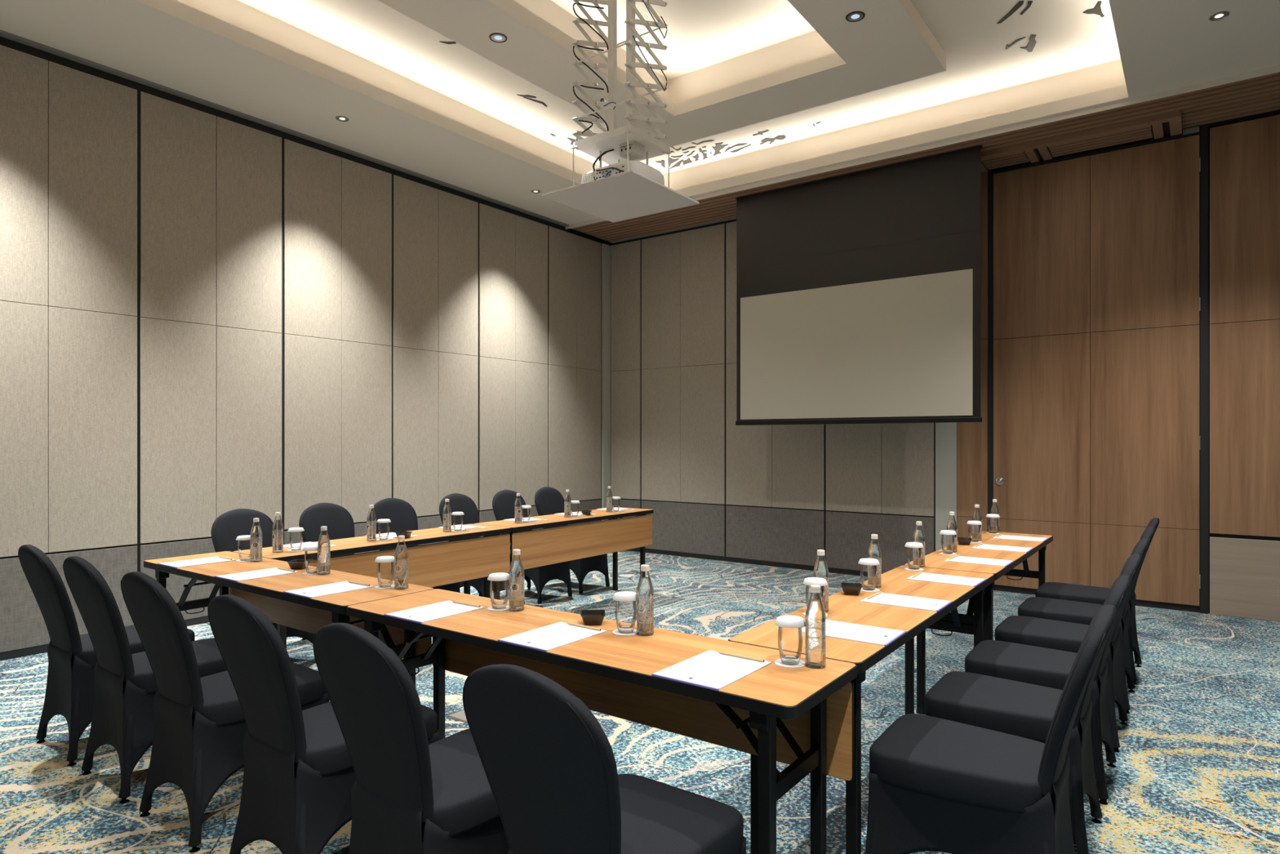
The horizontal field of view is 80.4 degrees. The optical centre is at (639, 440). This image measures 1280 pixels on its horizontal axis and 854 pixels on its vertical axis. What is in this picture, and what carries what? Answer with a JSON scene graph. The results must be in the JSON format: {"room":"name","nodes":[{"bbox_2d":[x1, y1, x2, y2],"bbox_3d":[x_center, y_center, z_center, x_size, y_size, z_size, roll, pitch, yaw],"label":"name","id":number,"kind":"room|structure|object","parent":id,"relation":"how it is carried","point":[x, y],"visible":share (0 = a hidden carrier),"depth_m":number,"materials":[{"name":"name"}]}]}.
{"room":"hotel meeting room","nodes":[
{"label":"hotel meeting room","id":0,"kind":"room"},
{"bbox_2d":[0,30,611,652],"bbox_3d":[-3.349,-0.605,5.629,0.175,3.950,9.900,0,0,36],"label":"wall","id":1,"kind":"structure","parent":0,"point":[208,310],"depth_m":5.87,"materials":[{"name":"beige fabric"}]},
{"bbox_2d":[0,615,208,660],"bbox_3d":[-3.317,1.345,5.606,0.012,0.050,9.900,0,0,36],"label":"baseboard","id":2,"kind":"structure","parent":1,"relation":"attached to","point":[17,653],"depth_m":4.84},
{"bbox_2d":[0,0,1279,229],"bbox_3d":[0.464,-2.868,2.824,9.400,0.764,9.900,0,0,36],"label":"ceiling","id":3,"kind":"structure","parent":0,"point":[759,93],"depth_m":5.75,"materials":[{"name":"paint"}]},
{"bbox_2d":[488,32,506,43],"bbox_3d":[-0.983,-2.787,5.254,0.124,0.006,0.124,0,0,36],"label":"recessed light","id":4,"kind":"object","parent":3,"relation":"in","point":[498,37],"visible":1,"depth_m":5.25,"materials":[{"name":"silver metal"}]},
{"bbox_2d":[542,0,699,222],"bbox_3d":[-0.123,-2.431,5.140,0.760,1.605,0.765,0,0,36],"label":"lift","id":5,"kind":"object","parent":3,"relation":"hanging from","point":[631,194],"visible":0.98,"depth_m":5.03,"materials":[{"name":"white paint"}]},
{"bbox_2d":[574,124,670,164],"bbox_3d":[-0.115,-1.915,5.050,0.460,0.120,0.440,0,0,36],"label":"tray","id":6,"kind":"object","parent":5,"relation":"on","point":[613,144],"depth_m":4.94,"materials":[{"name":"white paint"}]},
{"bbox_2d":[581,151,664,185],"bbox_3d":[-0.104,-1.790,5.073,0.480,0.280,0.461,0,0,36],"label":"projector","id":7,"kind":"object","parent":5,"relation":"on","point":[640,167],"visible":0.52,"depth_m":4.90,"materials":[{"name":"white plastic"}]},
{"bbox_2d":[581,171,595,183],"bbox_3d":[-0.342,-1.720,5.003,0.114,0.080,0.012,0,0,36],"label":"vent grille","id":8,"kind":"object","parent":7,"relation":"attached to","point":[588,177],"depth_m":5.00,"materials":[{"name":"white paint"}]},
{"bbox_2d":[845,11,865,22],"bbox_3d":[1.418,-2.787,4.990,0.124,0.006,0.124,0,0,36],"label":"recessed light","id":9,"kind":"object","parent":3,"relation":"in","point":[855,16],"visible":1,"depth_m":4.99,"materials":[{"name":"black metal"}]},
{"bbox_2d":[1208,11,1229,21],"bbox_3d":[3.453,-2.527,4.519,0.100,0.006,0.100,0,0,36],"label":"recessed light","id":10,"kind":"object","parent":3,"relation":"in","point":[1222,15],"visible":1,"depth_m":4.52,"materials":[{"name":"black metal"}]},
{"bbox_2d":[0,550,1279,853],"bbox_3d":[0.464,1.395,2.824,9.600,0.050,10.100,0,0,36],"label":"floor","id":11,"kind":"structure","parent":0,"point":[1197,770],"depth_m":3.34,"materials":[{"name":"carpet"}]},
{"bbox_2d":[17,544,195,765],"bbox_3d":[-2.440,0.909,3.485,0.440,0.922,0.629,0,0,37],"label":"banquet chair","id":12,"kind":"object","parent":11,"relation":"on","point":[72,657],"visible":0.57,"depth_m":3.27,"materials":[{"name":"black fabric"}]},
{"bbox_2d":[62,555,226,803],"bbox_3d":[-1.993,0.909,3.156,0.440,0.922,0.629,0,0,37],"label":"banquet chair","id":13,"kind":"object","parent":11,"relation":"on","point":[123,715],"visible":0.66,"depth_m":2.96,"materials":[{"name":"black fabric"}]},
{"bbox_2d":[120,571,329,852],"bbox_3d":[-1.529,0.909,2.815,0.440,0.922,0.629,0,0,37],"label":"banquet chair","id":14,"kind":"object","parent":11,"relation":"on","point":[200,731],"visible":0.73,"depth_m":2.63,"materials":[{"name":"black fabric"}]},
{"bbox_2d":[210,508,314,644],"bbox_3d":[-2.375,0.909,4.777,0.629,0.922,0.440,0,0,37],"label":"banquet chair","id":15,"kind":"object","parent":11,"relation":"on","point":[225,529],"visible":0.15,"depth_m":4.86,"materials":[{"name":"black fabric"}]},
{"bbox_2d":[143,551,434,685],"bbox_3d":[-1.708,0.995,3.539,1.810,0.750,0.428,0,0,36],"label":"folding table","id":16,"kind":"object","parent":11,"relation":"on","point":[267,594],"visible":0.52,"depth_m":3.46,"materials":[{"name":"brown wood"}]},
{"bbox_2d":[157,555,235,568],"bbox_3d":[-2.247,0.618,3.849,0.202,0.004,0.288,0,0,36],"label":"notepad","id":17,"kind":"object","parent":16,"relation":"on","point":[176,564],"visible":1,"depth_m":3.83,"materials":[{"name":"white paper"}]},
{"bbox_2d":[249,517,262,561],"bbox_3d":[-1.965,0.509,3.881,0.056,0.222,0.056,0,0,-18],"label":"water bottle","id":18,"kind":"object","parent":16,"relation":"on","point":[255,536],"visible":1,"depth_m":3.86,"materials":[{"name":"clear glass"}]},
{"bbox_2d":[213,567,298,582],"bbox_3d":[-1.764,0.618,3.494,0.202,0.004,0.288,0,0,36],"label":"notepad","id":19,"kind":"object","parent":16,"relation":"on","point":[251,575],"visible":1,"depth_m":3.48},
{"bbox_2d":[287,559,311,568],"bbox_3d":[-1.647,0.602,3.663,0.082,0.037,0.082,0,0,2],"label":"dish","id":20,"kind":"object","parent":16,"relation":"on","point":[296,563],"visible":0.94,"depth_m":3.63,"materials":[{"name":"black ceramic"}]},
{"bbox_2d":[302,571,322,574],"bbox_3d":[-1.530,0.619,3.540,0.087,0.002,0.087,0,0,36],"label":"coaster","id":21,"kind":"object","parent":16,"relation":"on","point":[304,573],"visible":0.68,"depth_m":3.52,"materials":[{"name":"white paper"}]},
{"bbox_2d":[304,551,317,573],"bbox_3d":[-1.530,0.562,3.540,0.069,0.111,0.069,0,0,-15],"label":"tumbler","id":22,"kind":"object","parent":21,"relation":"on","point":[311,570],"visible":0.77,"depth_m":3.52,"materials":[{"name":"clear glass"}]},
{"bbox_2d":[302,545,317,551],"bbox_3d":[-1.530,0.503,3.540,0.087,0.017,0.087,0,0,42],"label":"lid","id":23,"kind":"object","parent":22,"relation":"on","point":[308,548],"visible":0.77,"depth_m":3.51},
{"bbox_2d":[317,525,330,574],"bbox_3d":[-1.465,0.509,3.513,0.056,0.222,0.056,0,0,20],"label":"water bottle","id":24,"kind":"object","parent":16,"relation":"on","point":[323,543],"visible":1,"depth_m":3.50,"materials":[{"name":"clear glass"}]},
{"bbox_2d":[283,581,374,598],"bbox_3d":[-1.288,0.618,3.143,0.202,0.004,0.288,0,0,36],"label":"notepad","id":25,"kind":"object","parent":16,"relation":"on","point":[313,592],"visible":1,"depth_m":3.12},
{"bbox_2d":[374,584,394,588],"bbox_3d":[-1.077,0.619,3.207,0.087,0.002,0.087,0,0,36],"label":"coaster","id":26,"kind":"object","parent":16,"relation":"on","point":[392,585],"visible":0.69,"depth_m":3.18,"materials":[{"name":"white paper"}]},
{"bbox_2d":[377,561,394,586],"bbox_3d":[-1.077,0.562,3.207,0.069,0.111,0.069,0,0,9],"label":"tumbler","id":27,"kind":"object","parent":26,"relation":"on","point":[386,584],"visible":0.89,"depth_m":3.19,"materials":[{"name":"clear glass"}]},
{"bbox_2d":[374,555,394,562],"bbox_3d":[-1.077,0.503,3.207,0.087,0.017,0.087,0,0,28],"label":"lid","id":28,"kind":"object","parent":27,"relation":"on","point":[381,558],"visible":0.91,"depth_m":3.18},
{"bbox_2d":[394,535,408,589],"bbox_3d":[-0.998,0.509,3.170,0.056,0.222,0.056,0,0,13],"label":"water bottle","id":29,"kind":"object","parent":16,"relation":"on","point":[401,555],"visible":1,"depth_m":3.15,"materials":[{"name":"clear glass"}]},
{"bbox_2d":[207,594,439,853],"bbox_3d":[-1.002,0.909,2.428,0.440,0.922,0.629,0,0,37],"label":"banquet chair","id":30,"kind":"object","parent":11,"relation":"on","point":[299,775],"visible":0.63,"depth_m":2.24,"materials":[{"name":"black fabric"}]},
{"bbox_2d":[298,502,355,639],"bbox_3d":[-2.031,0.909,5.244,0.629,0.922,0.440,0,0,38],"label":"banquet chair","id":31,"kind":"object","parent":11,"relation":"on","point":[340,523],"visible":0.12,"depth_m":5.38,"materials":[{"name":"black fabric"}]},
{"bbox_2d":[233,524,511,648],"bbox_3d":[-1.593,0.995,4.804,0.428,0.750,1.742,0,0,36],"label":"folding table","id":32,"kind":"object","parent":11,"relation":"on","point":[442,563],"visible":0.44,"depth_m":4.85,"materials":[{"name":"brown wood"}]},
{"bbox_2d":[272,511,283,552],"bbox_3d":[-2.005,0.509,4.197,0.056,0.222,0.056,0,0,30],"label":"water bottle","id":33,"kind":"object","parent":32,"relation":"on","point":[277,526],"visible":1,"depth_m":4.18,"materials":[{"name":"clear glass"}]},
{"bbox_2d":[283,541,337,549],"bbox_3d":[-1.947,0.618,4.436,0.288,0.004,0.202,0,0,36],"label":"notepad","id":34,"kind":"object","parent":32,"relation":"on","point":[304,544],"visible":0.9,"depth_m":4.46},
{"bbox_2d":[366,504,376,541],"bbox_3d":[-1.655,0.509,4.672,0.056,0.222,0.056,0,0,25],"label":"water bottle","id":35,"kind":"object","parent":32,"relation":"on","point":[371,517],"visible":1,"depth_m":4.66,"materials":[{"name":"clear glass"}]},
{"bbox_2d":[364,532,418,539],"bbox_3d":[-1.604,0.618,4.902,0.288,0.004,0.202,0,0,37],"label":"notepad","id":36,"kind":"object","parent":32,"relation":"on","point":[392,535],"visible":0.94,"depth_m":4.88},
{"bbox_2d":[443,498,451,532],"bbox_3d":[-1.309,0.509,5.144,0.056,0.222,0.056,0,0,21],"label":"water bottle","id":37,"kind":"object","parent":32,"relation":"on","point":[446,509],"visible":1,"depth_m":5.12,"materials":[{"name":"clear glass"}]},
{"bbox_2d":[438,524,486,530],"bbox_3d":[-1.259,0.618,5.372,0.288,0.004,0.202,0,0,36],"label":"notepad","id":38,"kind":"object","parent":32,"relation":"on","point":[464,526],"visible":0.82,"depth_m":5.38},
{"bbox_3d":[-1.937,0.619,4.269,0.087,0.002,0.087,0,0,36],"label":"coaster","id":39,"kind":"object","parent":32,"relation":"on","visible":0},
{"bbox_2d":[288,531,302,550],"bbox_3d":[-1.937,0.562,4.269,0.069,0.111,0.069,0,0,-24],"label":"tumbler","id":40,"kind":"object","parent":39,"relation":"on","point":[292,548],"visible":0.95,"depth_m":4.26,"materials":[{"name":"clear glass"}]},
{"bbox_2d":[312,622,508,853],"bbox_3d":[-0.535,0.909,2.084,0.440,0.922,0.629,0,0,37],"label":"banquet chair","id":41,"kind":"object","parent":11,"relation":"on","point":[410,795],"visible":0.75,"depth_m":1.90,"materials":[{"name":"black fabric"}]},
{"bbox_2d":[370,497,460,592],"bbox_3d":[-1.699,0.909,5.695,0.629,0.922,0.440,0,0,37],"label":"banquet chair","id":42,"kind":"object","parent":11,"relation":"on","point":[402,516],"visible":0.15,"depth_m":5.82,"materials":[{"name":"black fabric"}]},
{"bbox_2d":[445,709,467,723],"bbox_3d":[-0.834,1.367,3.735,0.240,0.006,0.120,0,0,36],"label":"box","id":43,"kind":"object","parent":11,"relation":"on","point":[460,715],"visible":0.38,"depth_m":3.74,"materials":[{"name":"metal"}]},
{"bbox_2d":[439,493,524,604],"bbox_3d":[-1.315,0.909,6.217,0.629,0.922,0.440,0,0,35],"label":"banquet chair","id":44,"kind":"object","parent":11,"relation":"on","point":[458,502],"visible":0.18,"depth_m":6.33,"materials":[{"name":"black fabric"}]},
{"bbox_2d":[492,489,572,604],"bbox_3d":[-0.971,0.909,6.685,0.629,0.922,0.440,0,0,35],"label":"banquet chair","id":45,"kind":"object","parent":11,"relation":"on","point":[504,501],"visible":0.45,"depth_m":6.66,"materials":[{"name":"black fabric"}]},
{"bbox_2d":[473,506,653,597],"bbox_3d":[-0.558,0.995,6.210,0.428,0.750,1.742,0,0,36],"label":"folding table","id":46,"kind":"object","parent":11,"relation":"on","point":[557,544],"visible":0.63,"depth_m":6.01,"materials":[{"name":"brown wood"}]},
{"bbox_2d":[514,493,522,523],"bbox_3d":[-0.912,0.509,5.683,0.056,0.222,0.056,0,0,-27],"label":"water bottle","id":47,"kind":"object","parent":46,"relation":"on","point":[517,505],"visible":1,"depth_m":5.67,"materials":[{"name":"clear glass"}]},
{"bbox_2d":[564,489,571,516],"bbox_3d":[-0.585,0.509,6.128,0.056,0.222,0.056,0,0,3],"label":"water bottle","id":48,"kind":"object","parent":46,"relation":"on","point":[567,500],"visible":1,"depth_m":6.11,"materials":[{"name":"clear glass"}]},
{"bbox_2d":[606,486,613,511],"bbox_3d":[-0.265,0.509,6.563,0.056,0.222,0.056,0,0,-20],"label":"water bottle","id":49,"kind":"object","parent":46,"relation":"on","point":[609,494],"visible":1,"depth_m":6.54,"materials":[{"name":"clear glass"}]},
{"bbox_2d":[534,486,609,593],"bbox_3d":[-0.657,0.909,7.112,0.629,0.922,0.440,0,0,35],"label":"banquet chair","id":50,"kind":"object","parent":11,"relation":"on","point":[548,500],"visible":0.41,"depth_m":7.09,"materials":[{"name":"black fabric"}]},
{"bbox_2d":[346,588,857,853],"bbox_3d":[-0.248,0.995,2.465,1.810,0.750,0.428,0,0,36],"label":"folding table","id":51,"kind":"object","parent":11,"relation":"on","point":[802,717],"visible":0.8,"depth_m":2.23,"materials":[{"name":"brown wood"}]},
{"bbox_2d":[383,600,484,623],"bbox_3d":[-0.740,0.618,2.740,0.202,0.004,0.288,0,0,36],"label":"notepad","id":52,"kind":"object","parent":51,"relation":"on","point":[433,611],"visible":1,"depth_m":2.72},
{"bbox_2d":[487,605,509,610],"bbox_3d":[-0.519,0.619,2.796,0.087,0.002,0.087,0,0,36],"label":"coaster","id":53,"kind":"object","parent":51,"relation":"on","point":[491,608],"visible":0.68,"depth_m":2.77,"materials":[{"name":"white paper"}]},
{"bbox_2d":[489,580,508,608],"bbox_3d":[-0.519,0.562,2.796,0.069,0.111,0.069,0,0,15],"label":"tumbler","id":54,"kind":"object","parent":53,"relation":"on","point":[495,605],"visible":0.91,"depth_m":2.78,"materials":[{"name":"clear glass"}]},
{"bbox_2d":[487,572,509,581],"bbox_3d":[-0.519,0.503,2.796,0.087,0.017,0.087,0,0,42],"label":"lid","id":55,"kind":"object","parent":54,"relation":"on","point":[499,576],"visible":0.88,"depth_m":2.77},
{"bbox_2d":[508,549,524,611],"bbox_3d":[-0.450,0.509,2.767,0.056,0.222,0.056,0,0,7],"label":"water bottle","id":56,"kind":"object","parent":51,"relation":"on","point":[516,597],"visible":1,"depth_m":2.75,"materials":[{"name":"clear glass"}]},
{"bbox_2d":[497,622,607,651],"bbox_3d":[-0.273,0.618,2.397,0.202,0.004,0.288,0,0,36],"label":"notepad","id":57,"kind":"object","parent":51,"relation":"on","point":[548,637],"visible":1,"depth_m":2.38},
{"bbox_2d":[580,609,605,625],"bbox_3d":[-0.159,0.602,2.565,0.082,0.037,0.082,0,0,-4],"label":"dish","id":58,"kind":"object","parent":51,"relation":"on","point":[590,617],"visible":1,"depth_m":2.53,"materials":[{"name":"black ceramic"}]},
{"bbox_2d":[612,629,639,635],"bbox_3d":[-0.045,0.619,2.448,0.087,0.002,0.087,0,0,36],"label":"coaster","id":59,"kind":"object","parent":51,"relation":"on","point":[616,631],"visible":0.66,"depth_m":2.43,"materials":[{"name":"white paper"}]},
{"bbox_2d":[615,600,636,632],"bbox_3d":[-0.045,0.562,2.448,0.069,0.111,0.069,0,0,21],"label":"tumbler","id":60,"kind":"object","parent":59,"relation":"on","point":[622,628],"visible":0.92,"depth_m":2.43,"materials":[{"name":"clear glass"}]},
{"bbox_2d":[612,591,637,601],"bbox_3d":[-0.045,0.503,2.448,0.087,0.017,0.087,0,0,27],"label":"lid","id":61,"kind":"object","parent":60,"relation":"on","point":[623,596],"visible":0.94,"depth_m":2.42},
{"bbox_2d":[635,564,653,635],"bbox_3d":[0.016,0.509,2.424,0.056,0.222,0.056,0,0,28],"label":"water bottle","id":62,"kind":"object","parent":51,"relation":"on","point":[645,590],"visible":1,"depth_m":2.40,"materials":[{"name":"clear glass"}]},
{"bbox_2d":[651,649,771,690],"bbox_3d":[0.198,0.618,2.050,0.202,0.004,0.288,0,0,37],"label":"notepad","id":63,"kind":"object","parent":51,"relation":"on","point":[709,669],"visible":1,"depth_m":2.03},
{"bbox_2d":[716,651,764,662],"bbox_3d":[0.283,0.612,2.150,0.154,0.006,0.007,0,0,37],"label":"pencil","id":64,"kind":"object","parent":63,"relation":"on","point":[721,652],"visible":1,"depth_m":2.14,"materials":[{"name":"brown wood"}]},
{"bbox_2d":[774,658,805,667],"bbox_3d":[0.418,0.619,2.107,0.087,0.002,0.087,0,0,36],"label":"coaster","id":65,"kind":"object","parent":51,"relation":"on","point":[778,662],"visible":0.73,"depth_m":2.08,"materials":[{"name":"white paper"}]},
{"bbox_2d":[777,626,803,664],"bbox_3d":[0.418,0.562,2.107,0.069,0.111,0.069,0,0,33],"label":"tumbler","id":66,"kind":"object","parent":65,"relation":"on","point":[786,659],"visible":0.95,"depth_m":2.09,"materials":[{"name":"clear glass"}]},
{"bbox_2d":[774,614,805,627],"bbox_3d":[0.418,0.503,2.107,0.087,0.017,0.087,0,0,-36],"label":"lid","id":67,"kind":"object","parent":66,"relation":"on","point":[786,621],"visible":0.99,"depth_m":2.08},
{"bbox_2d":[804,584,826,668],"bbox_3d":[0.482,0.509,2.081,0.056,0.222,0.056,0,0,11],"label":"water bottle","id":68,"kind":"object","parent":51,"relation":"on","point":[815,617],"visible":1,"depth_m":2.06,"materials":[{"name":"clear glass"}]},
{"bbox_2d":[462,663,746,853],"bbox_3d":[-0.067,0.909,1.740,0.440,0.922,0.629,0,0,37],"label":"banquet chair","id":69,"kind":"object","parent":11,"relation":"on","point":[549,764],"visible":1,"depth_m":1.55,"materials":[{"name":"black fabric"}]},
{"bbox_2d":[728,564,994,853],"bbox_3d":[0.957,0.995,2.936,0.428,0.750,1.754,0,0,36],"label":"folding table","id":70,"kind":"object","parent":11,"relation":"on","point":[842,607],"visible":0.5,"depth_m":2.59,"materials":[{"name":"brown wood"}]},
{"bbox_2d":[813,549,828,612],"bbox_3d":[0.658,0.509,2.754,0.056,0.222,0.056,0,0,15],"label":"water bottle","id":71,"kind":"object","parent":70,"relation":"on","point":[820,570],"visible":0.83,"depth_m":2.74,"materials":[{"name":"clear glass"}]},
{"bbox_2d":[840,582,862,595],"bbox_3d":[0.854,0.602,3.059,0.082,0.037,0.082,0,0,15],"label":"dish","id":72,"kind":"object","parent":70,"relation":"on","point":[849,588],"visible":1,"depth_m":3.03,"materials":[{"name":"black ceramic"}]},
{"bbox_2d":[797,619,906,646],"bbox_3d":[0.684,0.618,2.447,0.288,0.004,0.202,0,0,36],"label":"notepad","id":73,"kind":"object","parent":70,"relation":"on","point":[836,629],"visible":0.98,"depth_m":2.42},
{"bbox_2d":[861,587,879,591],"bbox_3d":[0.949,0.619,3.142,0.087,0.002,0.087,0,0,36],"label":"coaster","id":74,"kind":"object","parent":70,"relation":"on","point":[862,588],"visible":0.56,"depth_m":3.11,"materials":[{"name":"white paper"}]},
{"bbox_2d":[860,564,877,590],"bbox_3d":[0.949,0.562,3.142,0.069,0.111,0.069,0,0,24],"label":"tumbler","id":75,"kind":"object","parent":74,"relation":"on","point":[868,587],"visible":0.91,"depth_m":3.13,"materials":[{"name":"clear glass"}]},
{"bbox_2d":[857,558,879,564],"bbox_3d":[0.949,0.503,3.142,0.087,0.017,0.087,0,0,-5],"label":"lid","id":76,"kind":"object","parent":75,"relation":"on","point":[862,561],"visible":1,"depth_m":3.12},
{"bbox_2d":[867,533,881,587],"bbox_3d":[0.994,0.509,3.211,0.056,0.222,0.056,0,0,25],"label":"water bottle","id":77,"kind":"object","parent":70,"relation":"on","point":[874,551],"visible":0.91,"depth_m":3.19,"materials":[{"name":"clear glass"}]},
{"bbox_2d":[860,591,952,611],"bbox_3d":[1.021,0.618,2.905,0.288,0.004,0.202,0,0,37],"label":"notepad","id":78,"kind":"object","parent":70,"relation":"on","point":[890,599],"visible":0.98,"depth_m":2.88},
{"bbox_2d":[904,567,924,570],"bbox_3d":[1.318,0.619,3.643,0.087,0.002,0.087,0,0,36],"label":"coaster","id":79,"kind":"object","parent":70,"relation":"on","point":[906,568],"visible":0.79,"depth_m":3.63,"materials":[{"name":"white paper"}]},
{"bbox_2d":[906,546,921,568],"bbox_3d":[1.318,0.562,3.643,0.069,0.111,0.069,0,0,5],"label":"tumbler","id":80,"kind":"object","parent":79,"relation":"on","point":[910,566],"visible":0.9,"depth_m":3.63,"materials":[{"name":"clear glass"}]},
{"bbox_2d":[904,542,923,547],"bbox_3d":[1.318,0.503,3.643,0.087,0.017,0.087,0,0,45],"label":"lid","id":81,"kind":"object","parent":80,"relation":"on","point":[910,544],"visible":1,"depth_m":3.61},
{"bbox_2d":[906,572,986,586],"bbox_3d":[1.362,0.618,3.369,0.288,0.004,0.202,0,0,37],"label":"notepad","id":82,"kind":"object","parent":70,"relation":"on","point":[929,577],"visible":0.98,"depth_m":3.36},
{"bbox_3d":[0.624,0.619,2.700,0.087,0.002,0.087,0,0,36],"label":"coaster","id":83,"kind":"object","parent":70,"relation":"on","visible":0},
{"bbox_2d":[805,584,825,606],"bbox_3d":[0.624,0.562,2.700,0.069,0.111,0.069,0,0,-33],"label":"tumbler","id":84,"kind":"object","parent":83,"relation":"on","point":[806,586],"visible":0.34,"depth_m":2.69,"materials":[{"name":"clear glass"}]},
{"bbox_2d":[802,577,827,586],"bbox_3d":[0.624,0.503,2.700,0.087,0.017,0.087,0,0,-1],"label":"lid","id":85,"kind":"object","parent":84,"relation":"on","point":[809,580],"visible":0.96,"depth_m":2.67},
{"bbox_2d":[904,531,1053,714],"bbox_3d":[1.998,0.995,4.351,0.428,0.750,1.754,0,0,36],"label":"folding table","id":86,"kind":"object","parent":11,"relation":"on","point":[935,559],"visible":0.47,"depth_m":3.94,"materials":[{"name":"brown wood"}]},
{"bbox_2d":[912,520,924,567],"bbox_3d":[1.371,0.509,3.724,0.056,0.222,0.056,0,0,12],"label":"water bottle","id":87,"kind":"object","parent":86,"relation":"on","point":[918,535],"visible":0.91,"depth_m":3.71,"materials":[{"name":"clear glass"}]},
{"bbox_2d":[939,552,956,555],"bbox_3d":[1.681,0.619,4.136,0.087,0.002,0.087,0,0,36],"label":"coaster","id":88,"kind":"object","parent":86,"relation":"on","point":[953,553],"visible":0.8,"depth_m":4.12,"materials":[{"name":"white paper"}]},
{"bbox_2d":[941,534,955,553],"bbox_3d":[1.681,0.562,4.136,0.069,0.111,0.069,0,0,-23],"label":"tumbler","id":89,"kind":"object","parent":88,"relation":"on","point":[951,551],"visible":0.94,"depth_m":4.12,"materials":[{"name":"clear glass"}]},
{"bbox_2d":[946,511,957,551],"bbox_3d":[1.737,0.509,4.221,0.056,0.222,0.056,0,0,-24],"label":"water bottle","id":90,"kind":"object","parent":86,"relation":"on","point":[951,524],"visible":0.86,"depth_m":4.21,"materials":[{"name":"clear glass"}]},
{"bbox_2d":[957,537,972,545],"bbox_3d":[1.927,0.602,4.510,0.082,0.037,0.082,0,0,16],"label":"dish","id":91,"kind":"object","parent":86,"relation":"on","point":[961,540],"visible":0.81,"depth_m":4.48,"materials":[{"name":"black ceramic"}]},
{"bbox_2d":[972,504,982,540],"bbox_3d":[2.090,0.509,4.701,0.056,0.222,0.056,0,0,-14],"label":"water bottle","id":92,"kind":"object","parent":86,"relation":"on","point":[976,516],"visible":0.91,"depth_m":4.68,"materials":[{"name":"clear glass"}]},
{"bbox_2d":[944,555,1014,566],"bbox_3d":[1.738,0.618,3.881,0.288,0.004,0.202,0,0,37],"label":"notepad","id":93,"kind":"object","parent":86,"relation":"on","point":[1001,562],"visible":0.98,"depth_m":3.86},
{"bbox_2d":[990,498,999,532],"bbox_3d":[2.395,0.509,5.116,0.056,0.222,0.056,0,0,20],"label":"water bottle","id":94,"kind":"object","parent":86,"relation":"on","point":[994,509],"visible":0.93,"depth_m":5.10,"materials":[{"name":"clear glass"}]},
{"bbox_2d":[971,543,1033,552],"bbox_3d":[2.078,0.618,4.342,0.288,0.004,0.202,0,0,36],"label":"notepad","id":95,"kind":"object","parent":86,"relation":"on","point":[993,547],"visible":0.98,"depth_m":4.32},
{"bbox_2d":[992,534,1048,542],"bbox_3d":[2.402,0.618,4.782,0.288,0.004,0.202,0,0,36],"label":"notepad","id":96,"kind":"object","parent":86,"relation":"on","point":[1002,536],"visible":1,"depth_m":4.75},
{"bbox_2d":[865,604,1116,853],"bbox_3d":[1.020,0.909,2.217,0.629,0.922,0.440,0,0,35],"label":"banquet chair","id":97,"kind":"object","parent":11,"relation":"on","point":[935,784],"visible":1,"depth_m":2.12,"materials":[{"name":"black fabric"}]},
{"bbox_2d":[924,574,1131,853],"bbox_3d":[1.361,0.909,2.680,0.629,0.922,0.440,0,0,36],"label":"banquet chair","id":98,"kind":"object","parent":11,"relation":"on","point":[1020,708],"visible":0.57,"depth_m":2.59,"materials":[{"name":"black fabric"}]},
{"bbox_2d":[964,553,1141,804],"bbox_3d":[1.705,0.909,3.147,0.629,0.922,0.440,0,0,36],"label":"banquet chair","id":99,"kind":"object","parent":11,"relation":"on","point":[1033,664],"visible":0.48,"depth_m":3.06,"materials":[{"name":"black fabric"}]},
{"bbox_2d":[994,537,1149,751],"bbox_3d":[2.057,0.909,3.626,0.629,0.922,0.440,0,0,37],"label":"banquet chair","id":100,"kind":"object","parent":11,"relation":"on","point":[1027,630],"visible":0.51,"depth_m":3.55,"materials":[{"name":"black fabric"}]},
{"bbox_2d":[1017,526,1155,713],"bbox_3d":[2.401,0.909,4.093,0.629,0.922,0.440,0,0,36],"label":"banquet chair","id":101,"kind":"object","parent":11,"relation":"on","point":[1068,611],"visible":0.43,"depth_m":4.04,"materials":[{"name":"black fabric"}]},
{"bbox_2d":[1035,517,1159,684],"bbox_3d":[2.738,0.909,4.552,0.629,0.922,0.440,0,0,37],"label":"banquet chair","id":102,"kind":"object","parent":11,"relation":"on","point":[1064,591],"visible":0.42,"depth_m":4.50,"materials":[{"name":"black fabric"}]},
{"bbox_2d":[608,109,1279,621],"bbox_3d":[3.410,-0.605,6.830,9.640,3.950,0.195,0,0,36],"label":"wall","id":103,"kind":"structure","parent":0,"point":[713,485],"depth_m":7.65,"materials":[{"name":"beige fabric"}]},
{"bbox_2d":[626,547,1199,612],"bbox_3d":[2.038,1.345,7.804,5.996,0.050,0.012,0,0,36],"label":"baseboard","id":104,"kind":"structure","parent":103,"relation":"attached to","point":[999,588],"depth_m":7.84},
{"bbox_2d":[571,71,1279,241],"bbox_3d":[3.155,-2.489,6.484,9.400,0.074,0.815,0,0,36],"label":"trim","id":105,"kind":"structure","parent":103,"relation":"attached to","point":[1156,118],"depth_m":6.17,"materials":[{"name":"brown wood"}]},
{"bbox_2d":[735,145,982,425],"bbox_3d":[1.947,-1.321,7.114,2.362,2.337,0.052,0,0,36],"label":"projection screen","id":106,"kind":"object","parent":105,"relation":"hanging from","point":[858,294],"visible":1,"depth_m":7.01,"materials":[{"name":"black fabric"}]},
{"bbox_2d":[987,124,1208,613],"bbox_3d":[3.830,-0.560,6.456,1.611,3.860,0.060,0,0,36],"label":"door","id":107,"kind":"structure","parent":103,"relation":"in","point":[1099,428],"depth_m":6.41,"materials":[{"name":"brown wood"}]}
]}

